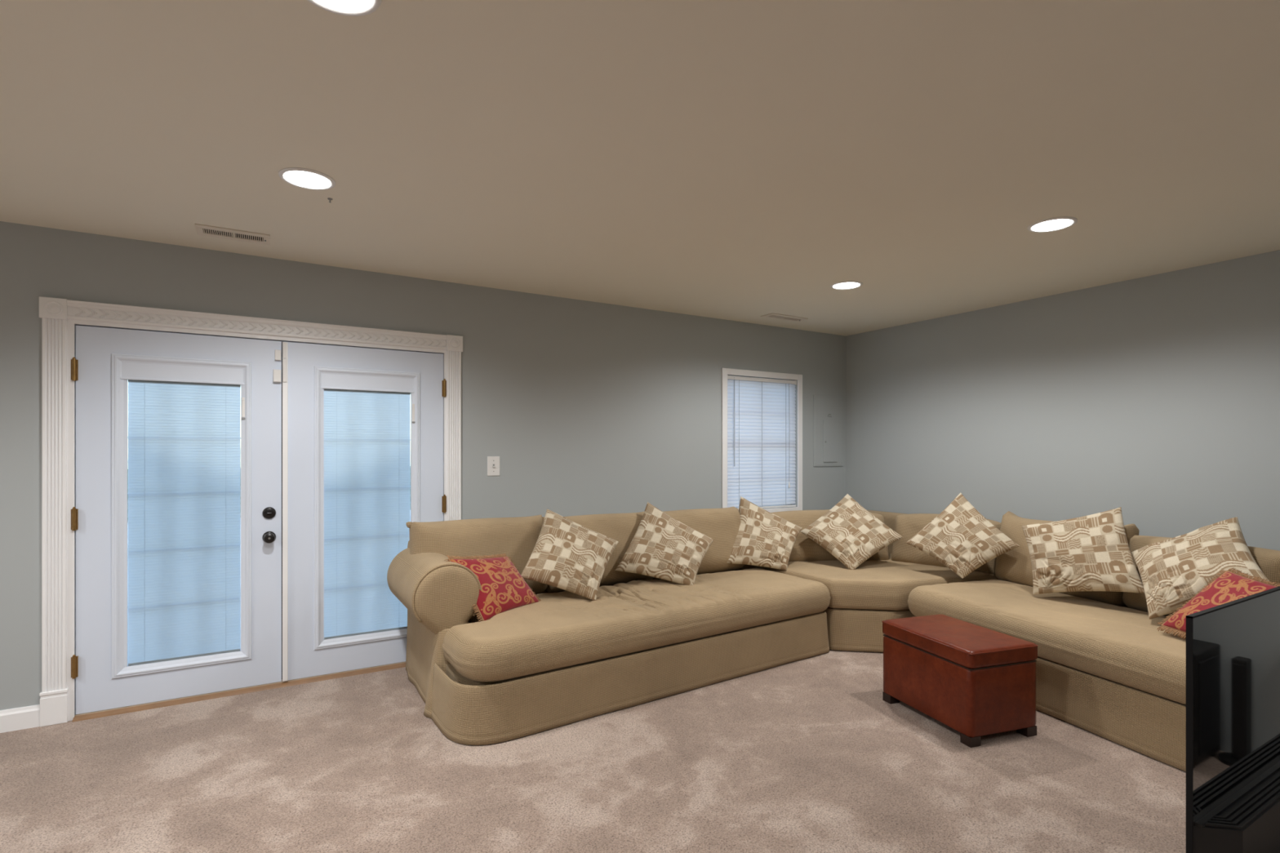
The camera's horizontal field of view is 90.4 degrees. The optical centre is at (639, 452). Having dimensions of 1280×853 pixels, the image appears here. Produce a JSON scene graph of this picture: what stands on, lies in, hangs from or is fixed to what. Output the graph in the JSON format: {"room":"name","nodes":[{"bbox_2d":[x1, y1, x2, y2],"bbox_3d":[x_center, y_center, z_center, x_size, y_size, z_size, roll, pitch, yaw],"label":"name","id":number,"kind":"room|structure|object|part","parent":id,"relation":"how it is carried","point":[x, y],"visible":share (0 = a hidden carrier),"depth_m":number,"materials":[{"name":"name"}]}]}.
{"room":"leisure room","nodes":[
{"label":"leisure room","id":0,"kind":"room"},
{"bbox_2d":[0,221,846,710],"bbox_3d":[-2.107,0.168,3.779,9.762,2.585,0.150,0,0,-31],"label":"wall","id":1,"kind":"structure","parent":0,"point":[585,407],"depth_m":4.37,"materials":[{"name":"paint"}]},
{"bbox_2d":[0,704,39,733],"bbox_3d":[-4.552,1.308,2.221,3.666,0.105,0.016,0,0,-31],"label":"baseboard","id":2,"kind":"structure","parent":1,"relation":"attached to","point":[28,717],"depth_m":3.12,"materials":[{"name":"paint"}]},
{"bbox_2d":[71,325,281,714],"bbox_3d":[-2.502,0.344,3.492,0.929,1.984,0.142,0,0,-28],"label":"door","id":3,"kind":"structure","parent":1,"relation":"in","point":[184,493],"depth_m":3.46,"materials":[{"name":"paint"}]},
{"bbox_3d":[-2.488,0.332,3.475,0.624,1.696,0.034,0,0,-31],"label":"lite frame","id":4,"kind":"part","parent":3,"relation":"part of","materials":[{"name":"plastic"}]},
{"bbox_3d":[-2.493,0.364,3.493,0.504,1.536,0.012,0,0,-31],"label":"blind rail","id":5,"kind":"part","parent":3,"relation":"part of","materials":[{"name":"white plastic"}]},
{"bbox_3d":[-2.128,0.490,3.649,0.068,0.068,0.064,0,0,-31],"label":"knob","id":6,"kind":"part","parent":3,"relation":"part of","materials":[{"name":"black"}]},
{"bbox_2d":[72,661,406,722],"bbox_3d":[-2.107,1.349,3.750,1.857,0.022,0.160,0,0,-31],"label":"trim","id":7,"kind":"structure","parent":1,"relation":"attached to","point":[106,713],"depth_m":3.56,"materials":[{"name":"brown wood"}]},
{"bbox_2d":[39,296,462,727],"bbox_3d":[-2.116,0.294,3.752,2.096,2.132,0.187,0,0,-31],"label":"trim","id":8,"kind":"structure","parent":1,"relation":"attached to","point":[60,317],"depth_m":3.23,"materials":[{"name":"paint"}]},
{"bbox_3d":[-2.935,0.261,3.186,0.092,1.862,0.020,0,0,-31],"label":"fluted casing","id":9,"kind":"part","parent":8,"relation":"part of","materials":[{"name":"paint"}]},
{"bbox_3d":[-2.081,-0.722,3.692,1.886,0.092,0.026,0,0,-31],"label":"header casing","id":10,"kind":"part","parent":8,"relation":"part of","materials":[{"name":"paint"}]},
{"bbox_3d":[-1.230,0.261,4.205,0.092,1.862,0.020,0,0,-31],"label":"fluted casing","id":11,"kind":"part","parent":8,"relation":"part of","materials":[{"name":"paint"}]},
{"bbox_2d":[281,341,446,681],"bbox_3d":[-1.703,0.344,3.974,0.950,1.992,0.110,0,0,-31],"label":"door","id":12,"kind":"structure","parent":1,"relation":"in","point":[348,446],"depth_m":3.91,"materials":[{"name":"paint"}]},
{"bbox_3d":[-1.686,0.332,3.954,0.611,1.696,0.034,0,0,-31],"label":"lite frame","id":13,"kind":"part","parent":12,"relation":"part of","materials":[{"name":"plastic"}]},
{"bbox_3d":[-1.695,0.364,3.970,0.500,1.536,0.012,0,0,-31],"label":"blind rail","id":14,"kind":"part","parent":12,"relation":"part of","materials":[{"name":"white plastic"}]},
{"bbox_2d":[487,456,499,475],"bbox_3d":[-0.999,0.093,4.344,0.088,0.133,0.018,0,0,-31],"label":"light switch","id":15,"kind":"object","parent":1,"relation":"attached to","point":[493,462],"visible":1,"depth_m":4.35,"materials":[{"name":"white plastic"}]},
{"bbox_2d":[727,374,796,510],"bbox_3d":[1.076,-0.081,5.611,0.820,1.154,0.046,0,0,-31],"label":"window blind","id":16,"kind":"object","parent":1,"relation":"attached to","point":[761,411],"visible":0.84,"depth_m":5.60,"materials":[{"name":"white plastic"}]},
{"bbox_3d":[1.081,-0.072,5.621,0.547,1.105,0.026,0,0,-31],"label":"ladder cord","id":17,"kind":"part","parent":16,"relation":"part of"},
{"bbox_3d":[1.073,-0.640,5.617,0.818,0.032,0.032,0,0,-31],"label":"head rail","id":18,"kind":"part","parent":16,"relation":"part of","materials":[{"name":"white plastic"}]},
{"bbox_3d":[1.073,0.487,5.617,0.814,0.018,0.024,0,0,-31],"label":"rail","id":19,"kind":"part","parent":16,"relation":"part of","materials":[{"name":"white plastic"}]},
{"bbox_2d":[721,368,802,512],"bbox_3d":[1.088,-0.076,5.592,0.926,1.272,0.018,0,0,-31],"label":"trim","id":20,"kind":"structure","parent":1,"relation":"attached to","point":[725,371],"depth_m":5.56,"materials":[{"name":"paint"}]},
{"bbox_3d":[0.713,-0.076,5.367,0.052,1.272,0.018,0,0,-31],"label":"casing","id":21,"kind":"part","parent":20,"relation":"part of","materials":[{"name":"paint"}]},
{"bbox_3d":[1.088,-0.686,5.592,0.822,0.052,0.018,0,0,-31],"label":"casing","id":22,"kind":"part","parent":20,"relation":"part of","materials":[{"name":"paint"}]},
{"bbox_3d":[1.088,0.529,5.592,0.822,0.062,0.018,0,0,-31],"label":"sill casing","id":23,"kind":"part","parent":20,"relation":"part of","materials":[{"name":"paint"}]},
{"bbox_3d":[1.463,-0.076,5.816,0.052,1.272,0.018,0,0,-31],"label":"casing","id":24,"kind":"part","parent":20,"relation":"part of","materials":[{"name":"paint"}]},
{"bbox_2d":[735,503,790,507],"bbox_3d":[1.028,-0.081,5.691,0.826,1.162,0.056,0,0,-31],"label":"window","id":25,"kind":"structure","parent":1,"relation":"in","point":[789,504],"depth_m":5.77,"materials":[{"name":"paint"}]},
{"bbox_2d":[813,395,843,466],"bbox_3d":[1.787,-0.202,6.005,0.394,0.667,0.026,0,0,-31],"label":"breaker panel","id":26,"kind":"object","parent":1,"relation":"attached to","point":[828,411],"visible":1,"depth_m":5.99,"materials":[{"name":"paint"}]},
{"bbox_3d":[1.798,-0.105,6.008,0.180,0.394,0.011,0,0,-31],"label":"panel door","id":27,"kind":"part","parent":26,"relation":"part of","materials":[{"name":"paint"}]},
{"bbox_2d":[0,648,1186,852],"bbox_3d":[-0.278,1.420,0.720,9.762,0.120,7.020,0,0,-31],"label":"floor","id":28,"kind":"structure","parent":0,"point":[808,755],"depth_m":2.63,"materials":[{"name":"carpet"}]},
{"bbox_2d":[386,506,830,745],"bbox_3d":[-0.091,0.886,4.069,2.690,0.948,1.329,0,0,-31],"label":"sofa section","id":29,"kind":"object","parent":28,"relation":"on","point":[565,657],"visible":0.79,"depth_m":3.53,"materials":[{"name":"beige fabric"}]},
{"bbox_3d":[-1.204,0.961,3.661,0.359,0.758,0.842,0,0,-31],"label":"arm","id":30,"kind":"part","parent":29,"relation":"part of"},
{"bbox_2d":[408,515,547,593],"bbox_3d":[-0.992,0.662,3.968,0.843,0.501,0.321,0,0,-31],"label":"cushion","id":31,"kind":"object","parent":29,"relation":"on","point":[517,538],"depth_m":3.87,"materials":[{"name":"beige fabric"}]},
{"bbox_2d":[444,553,541,621],"bbox_3d":[-0.807,0.740,3.560,0.267,0.374,0.540,0,0,29],"label":"cushion","id":32,"kind":"object","parent":29,"relation":"on","point":[504,588],"visible":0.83,"depth_m":3.52,"materials":[{"name":"red fabric"}]},
{"bbox_3d":[-0.346,0.823,4.588,2.535,0.595,0.177,0,0,-31],"label":"frame","id":33,"kind":"part","parent":29,"relation":"part of","materials":[{"name":"beige fabric"}]},
{"bbox_2d":[520,509,617,600],"bbox_3d":[-0.422,0.622,3.905,0.561,0.517,0.377,0,0,1],"label":"throw cushion","id":34,"kind":"object","parent":29,"relation":"on","point":[567,555],"visible":0.99,"depth_m":3.83,"materials":[{"name":"beige fabric"}]},
{"bbox_2d":[542,511,653,592],"bbox_3d":[-0.282,0.671,4.378,0.838,0.491,0.325,0,0,-31],"label":"cushion","id":35,"kind":"object","parent":29,"relation":"on","point":[622,528],"depth_m":4.32,"materials":[{"name":"beige fabric"}]},
{"bbox_3d":[-0.047,1.211,4.109,2.493,0.238,1.238,0,0,-31],"label":"frame","id":36,"kind":"part","parent":29,"relation":"part of","materials":[{"name":"beige fabric"}]},
{"bbox_2d":[442,567,830,682],"bbox_3d":[0.068,0.977,3.930,2.560,0.228,0.927,0,0,-31],"label":"seat cushion","id":37,"kind":"object","parent":29,"relation":"on","point":[564,633],"depth_m":3.52,"materials":[{"name":"beige fabric"}]},
{"bbox_2d":[615,502,714,585],"bbox_3d":[0.173,0.615,4.279,0.591,0.530,0.362,0,0,19],"label":"throw cushion","id":38,"kind":"object","parent":29,"relation":"on","point":[663,547],"visible":0.99,"depth_m":4.22,"materials":[{"name":"beige fabric"}]},
{"bbox_2d":[652,506,744,579],"bbox_3d":[0.415,0.673,4.791,0.838,0.491,0.321,0,0,-31],"label":"cushion","id":39,"kind":"object","parent":29,"relation":"on","point":[722,525],"depth_m":4.74,"materials":[{"name":"beige fabric"}]},
{"bbox_2d":[726,496,802,570],"bbox_3d":[0.944,0.616,4.856,0.552,0.529,0.383,0,0,18],"label":"throw cushion","id":40,"kind":"object","parent":29,"relation":"on","point":[765,539],"visible":0.98,"depth_m":4.81,"materials":[{"name":"beige fabric"}]},
{"bbox_2d":[737,509,1000,652],"bbox_3d":[1.774,0.916,5.000,1.490,0.888,1.643,0,0,-31],"label":"sofa corner section","id":41,"kind":"object","parent":28,"relation":"on","point":[877,590],"visible":0.45,"depth_m":4.48,"materials":[{"name":"beige fabric"}]},
{"bbox_2d":[770,510,888,561],"bbox_3d":[1.474,0.692,5.195,1.088,0.440,0.322,0,0,-4],"label":"cushion","id":42,"kind":"object","parent":41,"relation":"on","point":[804,548],"depth_m":5.06,"materials":[{"name":"beige fabric"}]},
{"bbox_2d":[800,493,902,569],"bbox_3d":[1.619,0.607,4.887,0.409,0.547,0.633,0,0,-42],"label":"throw cushion","id":43,"kind":"object","parent":41,"relation":"on","point":[848,531],"visible":1,"depth_m":4.82,"materials":[{"name":"beige fabric"}]},
{"bbox_3d":[1.762,1.207,5.003,1.400,0.246,1.540,0,0,-31],"label":"frame","id":44,"kind":"part","parent":41,"relation":"part of","materials":[{"name":"beige fabric"}]},
{"bbox_2d":[741,552,998,610],"bbox_3d":[1.764,0.967,4.896,1.365,0.214,1.464,0,0,-31],"label":"seat cushion","id":45,"kind":"object","parent":41,"relation":"on","point":[879,583],"depth_m":4.45,"materials":[{"name":"beige fabric"}]},
{"bbox_3d":[2.382,0.824,5.263,0.177,0.592,1.470,0,0,-31],"label":"frame","id":46,"kind":"part","parent":41,"relation":"part of","materials":[{"name":"beige fabric"}]},
{"bbox_2d":[891,513,1000,574],"bbox_3d":[2.362,0.699,4.908,0.312,0.438,0.808,0,0,-43],"label":"cushion","id":47,"kind":"object","parent":41,"relation":"on","point":[907,526],"depth_m":4.96,"materials":[{"name":"beige fabric"}]},
{"bbox_2d":[881,614,1038,747],"bbox_3d":[1.621,1.137,3.273,0.422,0.447,0.612,0,0,-18],"label":"storage ottoman","id":48,"kind":"object","parent":28,"relation":"on","point":[976,681],"visible":1,"depth_m":3.04,"materials":[{"name":"red leather"}]},
{"bbox_3d":[1.621,0.958,3.273,0.418,0.089,0.608,0,0,-18],"label":"lid","id":49,"kind":"part","parent":48,"relation":"part of","materials":[{"name":"red leather"}]},
{"bbox_2d":[907,511,1279,771],"bbox_3d":[2.674,0.889,3.342,1.167,0.942,2.314,0,0,-20],"label":"sofa section","id":50,"kind":"object","parent":28,"relation":"on","point":[1104,668],"visible":0.5,"depth_m":3.18,"materials":[{"name":"beige fabric"}]},
{"bbox_2d":[906,493,1019,578],"bbox_3d":[2.236,0.569,4.414,0.322,0.562,0.675,0,0,-31],"label":"throw cushion","id":51,"kind":"object","parent":50,"relation":"on","point":[960,537],"visible":1,"depth_m":4.35,"materials":[{"name":"beige fabric"}]},
{"bbox_2d":[907,578,1186,705],"bbox_3d":[2.505,0.979,3.323,0.825,0.224,2.225,0,0,-20],"label":"seat cushion","id":52,"kind":"object","parent":50,"relation":"on","point":[1093,637],"depth_m":3.28,"materials":[{"name":"beige fabric"}]},
{"bbox_2d":[995,511,1139,606],"bbox_3d":[2.720,0.665,4.116,0.316,0.494,0.848,0,0,-20],"label":"cushion","id":53,"kind":"object","parent":50,"relation":"on","point":[1014,566],"depth_m":4.24,"materials":[{"name":"beige fabric"}]},
{"bbox_2d":[1021,506,1144,594],"bbox_3d":[2.565,0.585,3.701,0.630,0.537,0.272,0,0,43],"label":"throw cushion","id":54,"kind":"object","parent":50,"relation":"on","point":[1089,553],"visible":1,"depth_m":3.65,"materials":[{"name":"beige fabric"}]},
{"bbox_3d":[2.685,1.211,3.375,1.080,0.238,2.170,0,0,-20],"label":"frame","id":55,"kind":"part","parent":50,"relation":"part of","materials":[{"name":"beige fabric"}]},
{"bbox_2d":[1131,516,1269,619],"bbox_3d":[2.806,0.586,3.222,0.359,0.519,0.594,0,0,-39],"label":"throw cushion","id":56,"kind":"object","parent":50,"relation":"on","point":[1172,571],"visible":0.84,"depth_m":3.17,"materials":[{"name":"beige fabric"}]},
{"bbox_2d":[1122,535,1279,617],"bbox_3d":[3.013,0.694,3.382,0.319,0.439,0.768,0,0,-20],"label":"cushion","id":57,"kind":"object","parent":50,"relation":"on","point":[1268,561],"depth_m":3.53,"materials":[{"name":"beige fabric"}]},
{"bbox_2d":[1157,567,1279,639],"bbox_3d":[2.644,0.711,2.846,0.305,0.340,0.476,0,0,-3],"label":"cushion","id":58,"kind":"object","parent":50,"relation":"on","point":[1230,586],"visible":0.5,"depth_m":2.91,"materials":[{"name":"red fabric"}]},
{"bbox_3d":[2.002,1.229,1.815,0.780,0.262,0.260,0,0,-31],"label":"media console","id":59,"kind":"object","parent":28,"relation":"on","visible":0},
{"bbox_2d":[1186,586,1279,852],"bbox_3d":[1.818,0.737,1.728,1.236,0.722,0.200,0,0,-31],"label":"television","id":60,"kind":"object","parent":59,"relation":"on","point":[1233,648],"visible":1,"depth_m":1.55,"materials":[{"name":"black plastic"}]},
{"bbox_2d":[0,0,1279,336],"bbox_3d":[-0.311,-1.185,0.775,9.762,0.120,7.150,0,0,-31],"label":"ceiling","id":61,"kind":"structure","parent":0,"point":[744,161],"depth_m":2.27,"materials":[{"name":"paint"}]},
{"bbox_2d":[195,223,270,244],"bbox_3d":[-2.093,-1.119,3.276,0.320,0.013,0.172,0,0,-31],"label":"ceiling vent","id":62,"kind":"object","parent":61,"relation":"in","point":[202,229],"visible":1,"depth_m":3.26,"materials":[{"name":"metal"}]},
{"bbox_2d":[278,167,335,190],"bbox_3d":[-1.366,-1.121,2.612,0.208,0.008,0.208,0,0,-31],"label":"recessed light","id":63,"kind":"object","parent":61,"relation":"in","point":[304,178],"visible":1,"depth_m":2.60,"materials":[{"name":"white plastic"}]},
{"bbox_2d":[306,0,382,16],"bbox_3d":[-0.733,-1.121,1.531,0.208,0.008,0.208,0,0,-31],"label":"recessed light","id":64,"kind":"object","parent":61,"relation":"in","point":[344,7],"visible":1,"depth_m":1.59,"materials":[{"name":"white plastic"}]},
{"bbox_2d":[760,312,808,321],"bbox_3d":[1.203,-1.119,5.286,0.400,0.013,0.140,0,0,-31],"label":"ceiling vent","id":65,"kind":"object","parent":61,"relation":"in","point":[775,316],"visible":1,"depth_m":5.27,"materials":[{"name":"metal"}]},
{"bbox_2d":[830,280,862,289],"bbox_3d":[1.386,-1.121,4.269,0.208,0.008,0.208,0,0,-31],"label":"recessed light","id":66,"kind":"object","parent":61,"relation":"in","point":[846,285],"visible":1,"depth_m":4.25,"materials":[{"name":"white plastic"}]},
{"bbox_2d":[1026,216,1077,232],"bbox_3d":[2.031,-1.121,3.135,0.208,0.008,0.208,0,0,-31],"label":"recessed light","id":67,"kind":"object","parent":61,"relation":"in","point":[1055,224],"visible":1,"depth_m":3.12,"materials":[{"name":"white plastic"}]},
{"bbox_2d":[846,249,1279,551],"bbox_3d":[3.853,0.168,3.177,0.150,2.585,7.000,0,0,-31],"label":"wall","id":68,"kind":"structure","parent":0,"point":[1156,398],"depth_m":4.35,"materials":[{"name":"paint"}]},
{"label":"outside","id":69,"kind":"structure","parent":0,"visible":0},
{"bbox_2d":[127,467,410,522],"bbox_3d":[-22.169,1.550,37.078,80.000,0.220,53.600,0,0,-31],"label":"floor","id":70,"kind":"structure","parent":69,"point":[410,468],"depth_m":19.94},
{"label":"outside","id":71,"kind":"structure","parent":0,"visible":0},
{"bbox_2d":[127,511,410,666],"bbox_3d":[-4.050,1.490,9.696,21.000,0.140,12.000,0,0,-31],"label":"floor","id":72,"kind":"structure","parent":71,"point":[410,511],"depth_m":6.42,"materials":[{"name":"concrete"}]}
]}

